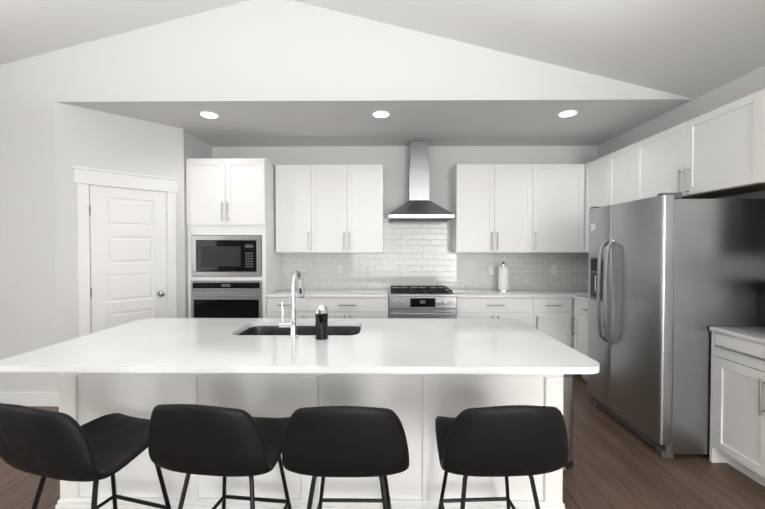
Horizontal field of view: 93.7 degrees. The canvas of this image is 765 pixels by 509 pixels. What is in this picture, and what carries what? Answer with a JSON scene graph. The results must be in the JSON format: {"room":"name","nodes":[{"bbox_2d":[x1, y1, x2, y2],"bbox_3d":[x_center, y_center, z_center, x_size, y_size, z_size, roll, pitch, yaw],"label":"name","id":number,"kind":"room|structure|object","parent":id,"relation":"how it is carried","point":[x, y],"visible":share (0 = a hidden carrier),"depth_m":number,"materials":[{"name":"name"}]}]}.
{"room":"kitchen","nodes":[
{"label":"kitchen","id":0,"kind":"room"},
{"bbox_2d":[53,101,184,406],"bbox_3d":[-2.607,-0.002,3.640,1.061,2.760,0.090,-1,1,-44],"label":"wall","id":1,"kind":"structure","parent":0,"point":[89,138],"depth_m":3.40,"materials":[{"name":"white paint"}]},
{"bbox_2d":[72,166,178,336],"bbox_3d":[-2.537,0.281,3.622,0.880,2.195,0.039,-1,1,-44],"label":"door frame","id":2,"kind":"structure","parent":1,"relation":"attached to","point":[84,178],"depth_m":3.45,"materials":[{"name":"white paint"}]},
{"bbox_2d":[89,185,166,332],"bbox_3d":[-2.520,0.355,3.601,0.640,2.025,0.093,-1,1,-44],"label":"pantry door","id":3,"kind":"structure","parent":1,"relation":"in","point":[128,251],"depth_m":3.60,"materials":[{"name":"white paint"}]},
{"bbox_2d":[183,130,212,317],"bbox_3d":[-2.257,-0.014,4.346,0.090,2.760,0.780,0,1,1],"label":"wall","id":4,"kind":"structure","parent":0,"point":[195,147],"depth_m":4.07,"materials":[{"name":"white paint"}]},
{"bbox_2d":[0,0,693,391],"bbox_3d":[-1.003,-0.465,3.271,7.520,3.700,0.090,0,1,1],"label":"wall","id":5,"kind":"structure","parent":0,"point":[270,52],"depth_m":3.21,"materials":[{"name":"white paint"}]},
{"bbox_2d":[0,392,58,406],"bbox_3d":[-3.850,1.320,3.277,1.805,0.130,0.013,0,1,1],"label":"baseboard","id":6,"kind":"structure","parent":5,"relation":"attached to","point":[46,399],"depth_m":3.26,"materials":[{"name":"white paint"}]},
{"bbox_2d":[78,103,684,146],"bbox_3d":[-0.085,-1.423,4.016,5.800,0.070,1.450,0,1,1],"label":"ceiling","id":7,"kind":"structure","parent":0,"point":[400,125],"depth_m":3.79,"materials":[{"name":"white paint"}]},
{"bbox_2d":[198,111,219,118],"bbox_3d":[-1.710,-1.375,3.537,0.190,0.008,0.190,0,1,1],"label":"recessed light","id":8,"kind":"object","parent":7,"relation":"in","point":[209,114],"visible":1,"depth_m":3.52,"materials":[{"name":"white paint"}]},
{"bbox_2d":[371,110,390,117],"bbox_3d":[-0.015,-1.375,3.521,0.190,0.008,0.190,0,1,1],"label":"recessed light","id":9,"kind":"object","parent":7,"relation":"in","point":[380,114],"visible":1,"depth_m":3.51,"materials":[{"name":"white paint"}]},
{"bbox_2d":[557,110,578,116],"bbox_3d":[1.810,-1.375,3.503,0.190,0.008,0.190,0,1,1],"label":"recessed light","id":10,"kind":"object","parent":7,"relation":"in","point":[567,113],"visible":1,"depth_m":3.48,"materials":[{"name":"white paint"}]},
{"bbox_2d":[0,374,764,508],"bbox_3d":[-1.028,1.479,0.699,7.720,0.100,8.200,0,1,1],"label":"floor","id":11,"kind":"structure","parent":0,"point":[617,464],"depth_m":2.25,"materials":[{"name":"brown wood"}]},
{"bbox_2d":[0,403,170,508],"bbox_3d":[-1.200,0.968,1.508,0.473,0.894,0.540,0,1,15],"label":"stool","id":12,"kind":"object","parent":11,"relation":"on","point":[44,444],"visible":0.85,"depth_m":1.27,"materials":[{"name":"black leather"}]},
{"bbox_2d":[148,404,291,508],"bbox_3d":[-0.632,0.968,1.522,0.473,0.894,0.540,0,1,7],"label":"stool","id":13,"kind":"object","parent":11,"relation":"on","point":[207,440],"visible":0.92,"depth_m":1.28,"materials":[{"name":"black leather"}]},
{"bbox_2d":[186,158,281,317],"bbox_3d":[-1.755,0.142,4.322,0.885,2.450,0.701,0,1,1],"label":"tall cabinet","id":14,"kind":"object","parent":11,"relation":"on","point":[234,264],"visible":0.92,"depth_m":4.03,"materials":[{"name":"white wood"}]},
{"bbox_2d":[267,298,313,317],"bbox_3d":[-1.052,0.923,4.368,0.516,0.885,0.620,0,1,1],"label":"base cabinet","id":15,"kind":"object","parent":11,"relation":"on","point":[304,307],"depth_m":4.05,"materials":[{"name":"white wood"}]},
{"bbox_2d":[55,373,565,508],"bbox_3d":[-0.373,0.960,2.252,2.627,0.885,0.844,0,1,1],"label":"kitchen island","id":16,"kind":"object","parent":11,"relation":"on","point":[417,376],"depth_m":1.86,"materials":[{"name":"white wood"}]},
{"bbox_2d":[0,318,599,376],"bbox_3d":[-0.396,0.504,2.147,2.796,0.030,1.100,0,1,1],"label":"island countertop","id":17,"kind":"structure","parent":16,"relation":"on","point":[150,345],"depth_m":1.85,"materials":[{"name":"white stone"}]},
{"bbox_2d":[280,269,303,336],"bbox_3d":[-0.546,0.289,2.210,0.103,0.396,0.257,0,1,1],"label":"faucet","id":18,"kind":"object","parent":17,"relation":"on","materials":[{"name":"silver metal"}]},
{"bbox_2d":[244,325,355,332],"bbox_3d":[-0.537,0.619,2.370,0.799,0.232,0.408,0,1,1],"label":"sink","id":19,"kind":"object","parent":17,"relation":"in","point":[255,328],"depth_m":2.57,"materials":[{"name":"black metal"}]},
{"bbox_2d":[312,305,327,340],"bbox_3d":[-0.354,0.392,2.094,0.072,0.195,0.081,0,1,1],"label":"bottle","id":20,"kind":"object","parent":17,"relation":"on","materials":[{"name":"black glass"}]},
{"bbox_2d":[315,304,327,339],"bbox_3d":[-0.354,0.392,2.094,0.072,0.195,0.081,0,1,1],"label":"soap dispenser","id":21,"kind":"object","parent":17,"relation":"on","point":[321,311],"depth_m":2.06,"materials":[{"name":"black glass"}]},
{"bbox_2d":[282,406,408,508],"bbox_3d":[-0.135,0.968,1.512,0.473,0.894,0.540,0,1,1],"label":"stool","id":22,"kind":"object","parent":11,"relation":"on","point":[322,442],"visible":1,"depth_m":1.26,"materials":[{"name":"black leather"}]},
{"bbox_2d":[314,298,387,317],"bbox_3d":[-0.421,0.923,4.362,0.979,0.885,0.620,0,1,1],"label":"base cabinet","id":23,"kind":"object","parent":11,"relation":"on","point":[337,307],"depth_m":4.05,"materials":[{"name":"white wood"}]},
{"bbox_2d":[266,290,387,297],"bbox_3d":[-0.621,0.466,4.349,1.378,0.030,0.635,0,1,1],"label":"countertop","id":24,"kind":"structure","parent":23,"relation":"on","point":[280,293],"depth_m":4.09,"materials":[{"name":"white stone"}]},
{"bbox_2d":[388,286,456,318],"bbox_3d":[0.452,0.886,4.306,0.760,0.962,0.699,0,1,1],"label":"gas range","id":25,"kind":"object","parent":11,"relation":"on","point":[426,302],"visible":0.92,"depth_m":4.01,"materials":[{"name":"grey metal"}]},
{"bbox_2d":[456,298,541,331],"bbox_3d":[1.296,0.924,4.345,0.920,0.885,0.620,0,1,1],"label":"base cabinet","id":26,"kind":"object","parent":11,"relation":"on","point":[526,310],"depth_m":4.03,"materials":[{"name":"white wood"}]},
{"bbox_2d":[452,290,587,297],"bbox_3d":[1.796,0.466,4.325,1.920,0.030,0.635,0,1,1],"label":"countertop","id":27,"kind":"structure","parent":26,"relation":"on","point":[459,293],"depth_m":4.18,"materials":[{"name":"white stone"}]},
{"bbox_2d":[435,405,568,508],"bbox_3d":[0.451,0.968,1.516,0.473,0.894,0.540,0,1,-2],"label":"stool","id":28,"kind":"object","parent":11,"relation":"on","point":[507,441],"visible":1,"depth_m":1.27,"materials":[{"name":"black leather"}]},
{"bbox_2d":[542,298,573,348],"bbox_3d":[1.885,0.924,4.340,0.492,0.885,0.620,0,1,1],"label":"base cabinet","id":29,"kind":"object","parent":11,"relation":"on","point":[549,312],"depth_m":4.03,"materials":[{"name":"white wood"}]},
{"bbox_2d":[563,374,573,470],"bbox_3d":[1.120,1.063,2.508,0.298,0.670,0.434,0,1,1],"label":"trash can","id":30,"kind":"object","parent":11,"relation":"on","point":[568,398],"visible":0.1,"depth_m":2.34,"materials":[{"name":"silver metal"}]},
{"bbox_2d":[572,295,587,379],"bbox_3d":[2.421,0.920,3.682,0.656,0.915,0.651,0,1,1],"label":"base cabinet","id":31,"kind":"object","parent":11,"relation":"on","point":[580,318],"visible":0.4,"depth_m":3.86,"materials":[{"name":"white wood"}]},
{"bbox_2d":[587,193,764,457],"bbox_3d":[2.265,0.483,2.875,0.916,1.818,0.898,0,1,1],"label":"fridge","id":32,"kind":"object","parent":11,"relation":"on","point":[673,278],"visible":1,"depth_m":2.44,"materials":[{"name":"silver metal"}]},
{"bbox_2d":[709,331,764,486],"bbox_3d":[2.473,0.964,2.022,0.520,0.886,0.798,0,1,1],"label":"base cabinet","id":33,"kind":"object","parent":11,"relation":"on","point":[737,418],"depth_m":2.24,"materials":[{"name":"white painted wood"},{"name":"white quartz countertop"},{"name":"metal handles"}]},
{"bbox_2d":[710,327,764,346],"bbox_3d":[2.456,0.521,1.104,0.535,0.030,2.620,0,1,1],"label":"countertop","id":34,"kind":"structure","parent":33,"relation":"on","point":[750,334],"depth_m":2.25,"materials":[{"name":"white stone"}]},
{"bbox_2d":[0,0,764,98],"bbox_3d":[-1.035,-1.810,-0.102,7.720,1.035,6.710,0,1,1],"label":"ceiling","id":35,"kind":"structure","parent":0,"point":[693,49],"depth_m":2.83,"materials":[{"name":"white paint"}]},
{"bbox_2d":[213,146,597,215],"bbox_3d":[0.231,-0.045,4.712,5.280,2.810,0.100,0,1,1],"label":"wall","id":36,"kind":"structure","parent":0,"point":[394,161],"depth_m":4.64,"materials":[{"name":"white paint"}]},
{"bbox_2d":[275,165,318,251],"bbox_3d":[-1.043,-0.556,4.491,0.491,1.060,0.340,0,1,1],"label":"upper cabinet","id":37,"kind":"object","parent":36,"relation":"attached to","point":[297,186],"depth_m":4.33,"materials":[{"name":"white wood"}]},
{"bbox_2d":[315,165,382,251],"bbox_3d":[-0.453,-0.556,4.485,0.924,1.060,0.340,0,1,1],"label":"upper cabinet","id":38,"kind":"object","parent":36,"relation":"attached to","point":[350,196],"depth_m":4.32,"materials":[{"name":"white wood"}]},
{"bbox_2d":[383,216,450,250],"bbox_3d":[0.451,-0.269,4.650,0.880,0.460,0.001,0,1,1],"label":"wall tile","id":39,"kind":"structure","parent":36,"relation":"attached to","point":[416,236],"depth_m":4.65,"materials":[{"name":"white tile"}]},
{"bbox_2d":[388,141,453,221],"bbox_3d":[0.453,-0.907,4.385,0.760,0.972,0.503,0,1,1],"label":"range hood","id":40,"kind":"object","parent":36,"relation":"attached to","point":[419,206],"visible":1,"depth_m":4.40,"materials":[{"name":"silver metal"}]},
{"bbox_2d":[282,251,588,288],"bbox_3d":[0.731,0.204,4.655,4.080,0.485,0.001,0,1,1],"label":"wall tile","id":41,"kind":"structure","parent":36,"relation":"attached to","point":[389,269],"depth_m":4.66,"materials":[{"name":"white tile"}]},
{"bbox_2d":[338,266,342,274],"bbox_3d":[-0.549,0.203,4.663,0.072,0.115,0.008,0,1,1],"label":"electrical outlet","id":42,"kind":"object","parent":41,"relation":"attached to","point":[340,270],"visible":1,"depth_m":4.66,"materials":[{"name":"white plastic"}]},
{"bbox_2d":[489,266,493,274],"bbox_3d":[1.411,0.204,4.644,0.072,0.115,0.008,0,1,1],"label":"electrical outlet","id":43,"kind":"object","parent":41,"relation":"attached to","point":[491,270],"visible":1,"depth_m":4.64,"materials":[{"name":"white plastic"}]},
{"bbox_2d":[551,266,555,274],"bbox_3d":[2.211,0.204,4.636,0.072,0.115,0.008,0,1,1],"label":"electrical outlet","id":44,"kind":"object","parent":41,"relation":"attached to","point":[553,270],"visible":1,"depth_m":4.63,"materials":[{"name":"white plastic"}]},
{"bbox_2d":[451,164,538,251],"bbox_3d":[1.374,-0.556,4.467,0.969,1.060,0.340,0,1,1],"label":"upper cabinet","id":45,"kind":"object","parent":36,"relation":"attached to","point":[517,208],"depth_m":4.30,"materials":[{"name":"white wood"}]},
{"bbox_2d":[539,164,584,251],"bbox_3d":[2.079,-0.556,4.460,0.677,1.060,0.340,0,1,1],"label":"upper cabinet","id":46,"kind":"object","parent":36,"relation":"attached to","point":[561,186],"depth_m":4.30,"materials":[{"name":"white wood"}]},
{"bbox_2d":[598,65,764,198],"bbox_3d":[2.782,0.025,0.637,0.100,2.810,8.200,0,1,1],"label":"wall","id":47,"kind":"structure","parent":0,"point":[749,83],"depth_m":3.12,"materials":[{"name":"white paint"}]},
{"bbox_2d":[584,153,611,252],"bbox_3d":[2.591,-0.549,4.048,0.340,1.060,0.513,0,1,1],"label":"upper cabinet","id":48,"kind":"object","parent":47,"relation":"attached to","point":[598,172],"depth_m":4.07,"materials":[{"name":"white wood"}]},
{"bbox_2d":[612,141,639,204],"bbox_3d":[2.587,-0.542,3.640,0.340,1.060,0.537,0,1,1],"label":"upper cabinet","id":49,"kind":"object","parent":47,"relation":"attached to","point":[625,161],"depth_m":3.56,"materials":[{"name":"white wood"}]},
{"bbox_2d":[640,88,764,198],"bbox_3d":[2.579,-0.763,2.834,0.340,0.590,1.185,0,1,1],"label":"upper cabinet","id":50,"kind":"object","parent":47,"relation":"attached to","point":[718,152],"depth_m":2.65,"materials":[{"name":"white wood"}]},
{"bbox_2d":[756,176,764,191],"bbox_3d":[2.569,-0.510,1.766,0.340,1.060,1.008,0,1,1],"label":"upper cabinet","id":51,"kind":"object","parent":47,"relation":"attached to","point":[759,187],"depth_m":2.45,"materials":[{"name":"white wood"}]}
]}

